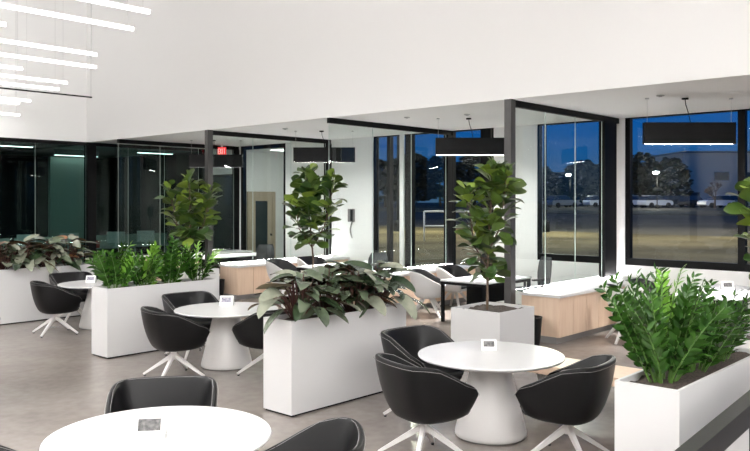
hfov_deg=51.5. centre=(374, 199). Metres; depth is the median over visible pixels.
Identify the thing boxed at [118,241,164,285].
feathery plant
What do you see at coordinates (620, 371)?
bench
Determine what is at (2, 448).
tub chair
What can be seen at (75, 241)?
leaf plant
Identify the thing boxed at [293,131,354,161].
linear pendant
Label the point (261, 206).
door
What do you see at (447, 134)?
glass
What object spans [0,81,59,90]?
linear light
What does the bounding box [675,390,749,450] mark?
stair rail
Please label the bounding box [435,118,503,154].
linear pendant
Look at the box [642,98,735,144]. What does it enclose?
linear pendant
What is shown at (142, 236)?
monitor
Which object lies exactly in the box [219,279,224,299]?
waste bin
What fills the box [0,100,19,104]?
linear light
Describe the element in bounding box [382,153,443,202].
tree
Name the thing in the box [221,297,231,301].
picture
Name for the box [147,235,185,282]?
feathery plant
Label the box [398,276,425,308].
base cabinet
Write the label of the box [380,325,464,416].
tub chair
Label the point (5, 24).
linear light
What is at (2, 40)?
linear light
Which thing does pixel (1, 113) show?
linear light
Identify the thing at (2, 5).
linear light
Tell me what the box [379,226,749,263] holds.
lawn
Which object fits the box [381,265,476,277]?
countertop
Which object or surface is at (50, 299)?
tub chair
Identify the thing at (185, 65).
wall
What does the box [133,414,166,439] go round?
tent card
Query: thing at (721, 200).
parked car
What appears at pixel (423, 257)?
lawn
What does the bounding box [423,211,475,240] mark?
railing
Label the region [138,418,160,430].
picture
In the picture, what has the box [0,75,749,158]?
ceiling
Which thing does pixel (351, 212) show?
wall telephone
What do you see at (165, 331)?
tub chair
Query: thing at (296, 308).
leaf plant
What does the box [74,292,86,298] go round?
seat cushion
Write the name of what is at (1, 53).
linear light
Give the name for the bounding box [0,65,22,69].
diffuser
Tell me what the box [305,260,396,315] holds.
leaf plant
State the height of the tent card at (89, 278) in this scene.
0.120 m
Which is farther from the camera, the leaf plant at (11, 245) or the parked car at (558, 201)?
the parked car at (558, 201)
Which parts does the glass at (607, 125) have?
post, glass panel, glass panel, post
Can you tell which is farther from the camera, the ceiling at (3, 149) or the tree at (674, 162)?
the tree at (674, 162)
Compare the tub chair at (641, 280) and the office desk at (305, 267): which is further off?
the office desk at (305, 267)
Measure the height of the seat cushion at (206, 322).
0.065 m
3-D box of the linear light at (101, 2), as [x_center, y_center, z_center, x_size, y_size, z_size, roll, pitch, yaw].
[-3.368,-3.913,8.841,0.044,3.275,1.830,0,0,42]
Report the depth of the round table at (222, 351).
9.86 m
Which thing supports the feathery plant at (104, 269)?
in the planter box at (118, 330)
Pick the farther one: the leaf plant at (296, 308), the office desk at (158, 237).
the office desk at (158, 237)
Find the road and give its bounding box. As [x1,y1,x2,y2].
[379,211,749,236]
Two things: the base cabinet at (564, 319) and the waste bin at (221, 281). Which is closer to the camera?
the base cabinet at (564, 319)
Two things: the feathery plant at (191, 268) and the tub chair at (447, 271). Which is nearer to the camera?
the feathery plant at (191, 268)
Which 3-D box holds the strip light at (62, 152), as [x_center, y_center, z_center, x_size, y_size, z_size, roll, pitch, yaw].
[-9.112,-1.433,23.721,0.060,0.191,1.400,0,0,42]
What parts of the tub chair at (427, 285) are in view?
leg, leg, leg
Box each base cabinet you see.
[220,266,267,299]
[327,259,347,263]
[354,278,397,303]
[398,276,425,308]
[424,273,450,307]
[450,269,474,302]
[522,294,585,343]
[583,292,609,336]
[608,286,624,329]
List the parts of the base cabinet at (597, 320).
door, door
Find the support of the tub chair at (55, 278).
on the floor
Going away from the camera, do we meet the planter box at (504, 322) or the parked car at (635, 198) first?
the planter box at (504, 322)
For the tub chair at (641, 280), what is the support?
on the floor
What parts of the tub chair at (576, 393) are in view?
leg, leg, leg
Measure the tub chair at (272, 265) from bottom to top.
0.857 m
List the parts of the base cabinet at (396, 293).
door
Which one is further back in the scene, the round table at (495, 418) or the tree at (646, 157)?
the tree at (646, 157)
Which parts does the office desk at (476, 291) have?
leg, leg, modesty panel, frame, leg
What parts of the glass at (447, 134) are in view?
glass panel, glass panel, post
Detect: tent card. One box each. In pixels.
[85,275,96,282]
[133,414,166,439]
[219,296,234,305]
[481,339,496,350]
[719,281,734,289]
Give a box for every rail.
[0,87,91,97]
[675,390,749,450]
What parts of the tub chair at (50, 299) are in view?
leg, leg, leg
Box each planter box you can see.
[0,263,94,324]
[92,277,215,358]
[177,266,218,300]
[263,302,405,416]
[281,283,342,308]
[451,301,533,344]
[615,347,749,450]
[737,330,749,348]
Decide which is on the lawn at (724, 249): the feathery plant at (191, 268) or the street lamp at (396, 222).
the street lamp at (396, 222)
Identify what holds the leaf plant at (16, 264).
in the planter box at (17, 305)
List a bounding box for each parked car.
[547,196,579,207]
[583,196,598,206]
[633,196,646,206]
[637,195,672,207]
[663,196,690,206]
[678,195,706,206]
[697,195,734,207]
[730,195,749,206]
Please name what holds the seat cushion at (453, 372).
on the tub chair at (405, 342)
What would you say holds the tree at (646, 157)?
on the parking lot
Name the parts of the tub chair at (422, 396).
leg, leg, leg, leg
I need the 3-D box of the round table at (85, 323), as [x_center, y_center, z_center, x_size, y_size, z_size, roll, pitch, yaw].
[-4.668,1.779,13.165,1.330,0.742,1.330,0,0,42]
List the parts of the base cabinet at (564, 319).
door, door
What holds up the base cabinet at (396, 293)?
on the floor
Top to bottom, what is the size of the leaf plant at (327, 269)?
0.637 m
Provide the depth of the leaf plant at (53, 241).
14.07 m
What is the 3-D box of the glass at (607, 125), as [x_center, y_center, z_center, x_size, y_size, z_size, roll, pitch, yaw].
[3.278,0.310,13.185,0.130,3.680,3.780,0,0,42]
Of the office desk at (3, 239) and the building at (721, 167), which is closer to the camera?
the office desk at (3, 239)
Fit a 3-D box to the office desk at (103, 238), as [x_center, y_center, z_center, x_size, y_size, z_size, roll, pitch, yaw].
[-8.110,1.598,23.188,0.700,1.080,1.600,0,0,42]
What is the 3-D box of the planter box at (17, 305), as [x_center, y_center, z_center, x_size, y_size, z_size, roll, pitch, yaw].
[-6.045,1.675,14.066,0.430,0.950,1.840,0,0,42]
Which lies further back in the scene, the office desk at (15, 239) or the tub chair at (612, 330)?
the office desk at (15, 239)
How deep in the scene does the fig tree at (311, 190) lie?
13.53 m
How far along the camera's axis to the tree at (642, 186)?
133.19 m
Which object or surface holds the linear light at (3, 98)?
hanging from the ceiling
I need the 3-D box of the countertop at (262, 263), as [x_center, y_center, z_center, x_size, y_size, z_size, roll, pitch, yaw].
[-2.028,1.439,18.171,0.670,0.042,3.460,0,0,42]
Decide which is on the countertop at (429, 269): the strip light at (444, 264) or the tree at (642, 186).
the strip light at (444, 264)
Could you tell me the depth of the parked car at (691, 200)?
110.77 m
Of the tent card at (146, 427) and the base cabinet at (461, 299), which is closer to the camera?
the tent card at (146, 427)
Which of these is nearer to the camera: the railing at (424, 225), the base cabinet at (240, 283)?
the base cabinet at (240, 283)
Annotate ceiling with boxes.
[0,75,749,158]
[0,141,76,152]
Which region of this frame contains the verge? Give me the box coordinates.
[379,208,737,215]
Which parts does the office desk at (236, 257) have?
modesty panel, frame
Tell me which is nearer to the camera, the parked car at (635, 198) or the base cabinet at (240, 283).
the base cabinet at (240, 283)
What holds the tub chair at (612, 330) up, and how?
on the floor
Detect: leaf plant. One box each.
[0,234,58,271]
[0,241,39,269]
[19,236,80,273]
[42,234,100,265]
[248,269,348,333]
[272,264,368,319]
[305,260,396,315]
[339,260,429,319]
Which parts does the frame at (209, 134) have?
post, glass panel, post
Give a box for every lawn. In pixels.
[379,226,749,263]
[379,248,479,272]
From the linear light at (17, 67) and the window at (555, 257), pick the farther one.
the window at (555, 257)
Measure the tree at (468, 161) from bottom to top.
9.679 m
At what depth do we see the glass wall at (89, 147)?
20.59 m
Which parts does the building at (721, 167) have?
pane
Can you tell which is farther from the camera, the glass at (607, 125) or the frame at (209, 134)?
the frame at (209, 134)
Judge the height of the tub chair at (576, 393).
0.848 m
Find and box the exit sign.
[218,144,225,153]
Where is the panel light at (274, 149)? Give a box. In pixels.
[269,148,283,150]
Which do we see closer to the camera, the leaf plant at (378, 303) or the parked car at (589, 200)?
the leaf plant at (378, 303)
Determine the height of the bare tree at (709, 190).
3.485 m
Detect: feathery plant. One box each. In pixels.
[84,241,145,288]
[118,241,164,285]
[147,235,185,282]
[179,241,222,280]
[594,262,735,383]
[632,279,749,371]
[704,289,749,361]
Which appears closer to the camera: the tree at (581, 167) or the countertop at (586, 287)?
the countertop at (586, 287)
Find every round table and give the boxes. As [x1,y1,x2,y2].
[39,406,271,450]
[57,279,132,329]
[174,302,277,370]
[418,341,564,445]
[674,284,749,309]
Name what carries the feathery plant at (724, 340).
in the planter box at (649, 416)
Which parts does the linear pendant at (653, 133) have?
power cord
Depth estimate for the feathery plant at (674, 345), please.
5.23 m
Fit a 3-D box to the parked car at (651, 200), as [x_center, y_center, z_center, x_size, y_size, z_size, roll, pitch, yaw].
[38.939,0.211,107.996,4.650,1.684,2.160,0,0,-20]
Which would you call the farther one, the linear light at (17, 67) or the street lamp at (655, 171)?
the street lamp at (655, 171)
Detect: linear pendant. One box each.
[189,140,242,166]
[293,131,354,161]
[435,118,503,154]
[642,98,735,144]
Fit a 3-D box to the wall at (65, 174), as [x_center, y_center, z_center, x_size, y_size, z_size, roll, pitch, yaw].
[-9.312,0.425,23.910,0.150,3.450,1.450,0,0,42]
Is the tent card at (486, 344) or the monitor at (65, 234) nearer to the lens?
the tent card at (486, 344)
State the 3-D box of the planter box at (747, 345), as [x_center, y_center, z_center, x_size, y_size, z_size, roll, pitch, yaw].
[4.307,1.800,8.214,0.780,0.700,0.850,0,0,42]
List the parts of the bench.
leg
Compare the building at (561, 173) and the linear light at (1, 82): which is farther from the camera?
the building at (561, 173)
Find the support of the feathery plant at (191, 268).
in the planter box at (118, 330)
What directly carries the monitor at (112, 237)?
on the office desk at (103, 238)
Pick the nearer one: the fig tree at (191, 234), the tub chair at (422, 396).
the tub chair at (422, 396)
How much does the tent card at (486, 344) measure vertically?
0.100 m
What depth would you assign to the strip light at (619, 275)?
12.89 m
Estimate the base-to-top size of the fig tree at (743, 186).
2.130 m
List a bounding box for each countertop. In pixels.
[132,250,252,256]
[219,256,349,267]
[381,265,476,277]
[520,276,654,298]
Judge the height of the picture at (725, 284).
0.067 m
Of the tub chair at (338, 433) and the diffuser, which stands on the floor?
the tub chair at (338, 433)
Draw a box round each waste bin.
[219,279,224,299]
[534,315,542,345]
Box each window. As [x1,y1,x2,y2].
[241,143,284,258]
[374,133,428,268]
[452,128,493,274]
[537,120,598,262]
[625,109,749,271]
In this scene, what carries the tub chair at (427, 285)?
on the floor
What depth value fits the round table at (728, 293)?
11.70 m
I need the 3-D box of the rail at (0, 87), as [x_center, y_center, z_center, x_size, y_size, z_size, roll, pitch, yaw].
[-7.705,-3.908,15.710,0.024,3.285,4.200,0,0,42]
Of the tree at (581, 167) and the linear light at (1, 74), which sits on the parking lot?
the tree at (581, 167)
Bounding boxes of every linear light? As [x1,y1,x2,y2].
[0,0,23,70]
[0,0,134,30]
[0,21,7,26]
[0,38,97,55]
[0,52,96,68]
[0,73,68,83]
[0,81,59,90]
[0,97,30,101]
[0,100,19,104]
[0,112,20,115]
[80,0,150,14]
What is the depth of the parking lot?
111.29 m
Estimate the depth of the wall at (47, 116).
19.79 m
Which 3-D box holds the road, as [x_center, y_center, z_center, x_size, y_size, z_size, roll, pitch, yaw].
[12.450,1.425,50.853,290.000,0.450,32.000,0,0,42]
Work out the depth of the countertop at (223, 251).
21.40 m
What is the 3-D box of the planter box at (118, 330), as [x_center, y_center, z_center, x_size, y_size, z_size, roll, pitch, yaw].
[-3.173,1.675,11.293,0.430,0.950,1.780,0,0,42]
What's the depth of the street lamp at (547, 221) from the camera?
32.95 m
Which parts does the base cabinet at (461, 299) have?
door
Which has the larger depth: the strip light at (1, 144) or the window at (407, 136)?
the strip light at (1, 144)
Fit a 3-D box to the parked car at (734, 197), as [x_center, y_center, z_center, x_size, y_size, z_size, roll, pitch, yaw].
[51.624,0.195,111.995,4.650,1.684,2.160,0,0,-23]
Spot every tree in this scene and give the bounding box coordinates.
[154,168,222,253]
[282,163,347,267]
[379,159,418,206]
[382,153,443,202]
[415,155,469,205]
[443,155,479,204]
[447,155,526,309]
[543,166,567,197]
[560,159,598,204]
[579,162,598,197]
[633,152,664,196]
[633,155,649,196]
[648,157,693,196]
[703,181,722,208]
[723,177,749,278]
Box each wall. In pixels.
[0,0,86,141]
[0,137,204,266]
[0,152,204,260]
[48,157,83,263]
[87,0,749,141]
[213,118,749,326]
[246,152,283,258]
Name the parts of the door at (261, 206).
pane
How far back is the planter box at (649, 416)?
5.11 m
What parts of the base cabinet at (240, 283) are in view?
door, door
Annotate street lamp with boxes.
[394,136,399,230]
[543,125,549,231]
[653,170,658,208]
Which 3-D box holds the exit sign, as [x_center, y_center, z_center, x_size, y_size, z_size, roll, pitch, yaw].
[-4.199,-1.369,21.319,0.240,0.319,0.035,0,0,10]
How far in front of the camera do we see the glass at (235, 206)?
22.17 m
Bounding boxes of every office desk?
[0,238,8,260]
[14,237,79,258]
[73,235,133,267]
[123,233,167,258]
[191,252,274,273]
[297,260,389,274]
[440,274,530,321]
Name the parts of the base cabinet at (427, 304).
door, door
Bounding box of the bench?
[526,358,641,386]
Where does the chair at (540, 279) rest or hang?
on the floor
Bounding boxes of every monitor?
[17,234,36,246]
[60,233,78,248]
[107,232,124,246]
[137,230,153,245]
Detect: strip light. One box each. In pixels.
[0,143,33,147]
[54,149,97,156]
[137,150,172,154]
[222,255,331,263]
[374,264,445,271]
[523,275,621,291]
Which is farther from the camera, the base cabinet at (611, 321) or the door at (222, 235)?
the door at (222, 235)
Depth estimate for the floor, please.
8.68 m
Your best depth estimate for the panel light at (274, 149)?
22.84 m
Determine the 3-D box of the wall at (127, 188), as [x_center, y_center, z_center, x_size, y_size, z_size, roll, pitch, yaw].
[-14.080,0.310,19.223,7.300,3.680,19.700,0,0,42]
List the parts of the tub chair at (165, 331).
leg, leg, leg, leg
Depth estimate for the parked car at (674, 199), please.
117.00 m
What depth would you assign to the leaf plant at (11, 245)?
13.55 m
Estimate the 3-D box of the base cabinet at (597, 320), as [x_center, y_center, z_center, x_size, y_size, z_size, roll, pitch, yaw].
[3.356,1.806,12.702,0.645,0.688,0.848,0,0,42]
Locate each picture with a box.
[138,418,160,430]
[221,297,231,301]
[483,341,493,346]
[723,282,731,286]
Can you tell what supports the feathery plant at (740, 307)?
in the planter box at (649, 416)
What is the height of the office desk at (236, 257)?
0.742 m
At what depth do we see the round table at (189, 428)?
4.71 m
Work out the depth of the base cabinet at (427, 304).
15.71 m
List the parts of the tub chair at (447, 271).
leg, leg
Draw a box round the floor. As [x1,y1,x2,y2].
[0,296,749,450]
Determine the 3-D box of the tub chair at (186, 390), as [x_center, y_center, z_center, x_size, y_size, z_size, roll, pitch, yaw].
[-1.483,1.726,5.425,0.762,0.848,0.702,0,0,-10]
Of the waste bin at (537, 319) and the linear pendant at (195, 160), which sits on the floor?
the waste bin at (537, 319)
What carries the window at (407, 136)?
attached to the wall at (357, 174)
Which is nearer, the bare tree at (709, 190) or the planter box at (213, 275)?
the planter box at (213, 275)
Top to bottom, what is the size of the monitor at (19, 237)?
0.460 m
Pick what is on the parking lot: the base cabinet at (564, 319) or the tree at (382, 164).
the tree at (382, 164)
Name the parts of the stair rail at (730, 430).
infill panel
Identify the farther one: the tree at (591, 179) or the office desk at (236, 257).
the tree at (591, 179)
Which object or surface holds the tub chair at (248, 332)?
on the floor
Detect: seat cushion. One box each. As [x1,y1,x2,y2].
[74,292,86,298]
[190,318,211,326]
[423,363,463,376]
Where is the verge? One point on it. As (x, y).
(558, 211)
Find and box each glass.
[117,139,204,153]
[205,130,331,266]
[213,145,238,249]
[327,118,451,270]
[504,99,618,303]
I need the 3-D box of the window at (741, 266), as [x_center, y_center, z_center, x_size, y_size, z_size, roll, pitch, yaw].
[8.151,-0.160,11.416,9.300,2.740,0.120,0,0,42]
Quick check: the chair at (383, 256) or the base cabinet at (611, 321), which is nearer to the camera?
the base cabinet at (611, 321)
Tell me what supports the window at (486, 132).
attached to the wall at (357, 174)
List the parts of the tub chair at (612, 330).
leg, leg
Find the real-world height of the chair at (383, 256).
1.060 m
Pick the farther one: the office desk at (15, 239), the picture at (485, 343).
the office desk at (15, 239)
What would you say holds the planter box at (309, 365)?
on the floor
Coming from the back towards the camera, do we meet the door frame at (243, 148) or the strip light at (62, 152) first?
the strip light at (62, 152)
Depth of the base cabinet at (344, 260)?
19.01 m
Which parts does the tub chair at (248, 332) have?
leg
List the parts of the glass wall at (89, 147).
post, glass panel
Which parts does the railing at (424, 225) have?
post, rail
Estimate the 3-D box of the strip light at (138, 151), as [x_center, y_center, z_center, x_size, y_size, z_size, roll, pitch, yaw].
[-6.637,-1.433,23.470,0.100,0.070,1.200,0,0,42]
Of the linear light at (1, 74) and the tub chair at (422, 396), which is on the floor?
the tub chair at (422, 396)
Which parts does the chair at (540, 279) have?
seat, armrest, backrest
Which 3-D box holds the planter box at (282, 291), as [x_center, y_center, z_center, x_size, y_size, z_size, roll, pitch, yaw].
[-1.062,1.800,13.637,0.780,0.700,0.850,0,0,42]
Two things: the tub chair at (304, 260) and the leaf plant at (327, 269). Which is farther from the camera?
the tub chair at (304, 260)
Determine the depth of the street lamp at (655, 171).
97.92 m
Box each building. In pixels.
[543,172,581,203]
[654,151,749,205]
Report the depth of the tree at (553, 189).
147.43 m
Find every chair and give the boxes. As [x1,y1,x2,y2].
[0,445,15,450]
[30,281,81,337]
[49,271,91,321]
[104,375,218,413]
[141,306,210,375]
[161,291,218,360]
[231,308,288,375]
[249,244,273,260]
[265,259,300,291]
[265,417,365,450]
[297,256,327,271]
[368,252,387,270]
[374,353,478,450]
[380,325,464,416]
[409,269,445,317]
[436,264,472,308]
[515,354,616,450]
[516,256,551,291]
[605,284,651,344]
[625,278,670,296]
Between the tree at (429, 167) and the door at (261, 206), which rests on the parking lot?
the tree at (429, 167)
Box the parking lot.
[379,202,749,210]
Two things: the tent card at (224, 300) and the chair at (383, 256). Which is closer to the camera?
the tent card at (224, 300)
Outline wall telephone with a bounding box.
[348,209,354,237]
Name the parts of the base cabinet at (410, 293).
door, door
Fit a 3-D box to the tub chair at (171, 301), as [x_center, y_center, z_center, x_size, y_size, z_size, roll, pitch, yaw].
[-2.519,1.726,10.739,0.762,0.848,0.702,0,0,-43]
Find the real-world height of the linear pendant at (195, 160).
0.695 m
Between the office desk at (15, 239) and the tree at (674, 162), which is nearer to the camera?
the office desk at (15, 239)
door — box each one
[213,174,231,250]
[247,191,275,258]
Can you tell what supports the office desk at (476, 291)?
on the floor
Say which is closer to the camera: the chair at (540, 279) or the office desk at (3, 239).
the chair at (540, 279)
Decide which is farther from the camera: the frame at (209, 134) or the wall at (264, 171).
the wall at (264, 171)
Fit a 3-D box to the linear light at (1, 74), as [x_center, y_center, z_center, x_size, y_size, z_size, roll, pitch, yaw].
[-6.651,-3.913,14.596,0.044,3.275,1.830,0,0,42]
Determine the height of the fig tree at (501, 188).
2.131 m
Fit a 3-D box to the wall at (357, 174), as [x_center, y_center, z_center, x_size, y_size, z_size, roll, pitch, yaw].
[5.137,0.310,14.197,27.500,3.680,0.220,0,0,42]
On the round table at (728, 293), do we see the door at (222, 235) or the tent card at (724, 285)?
the tent card at (724, 285)
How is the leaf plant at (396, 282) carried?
in the planter box at (309, 365)
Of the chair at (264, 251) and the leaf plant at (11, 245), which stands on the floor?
the chair at (264, 251)

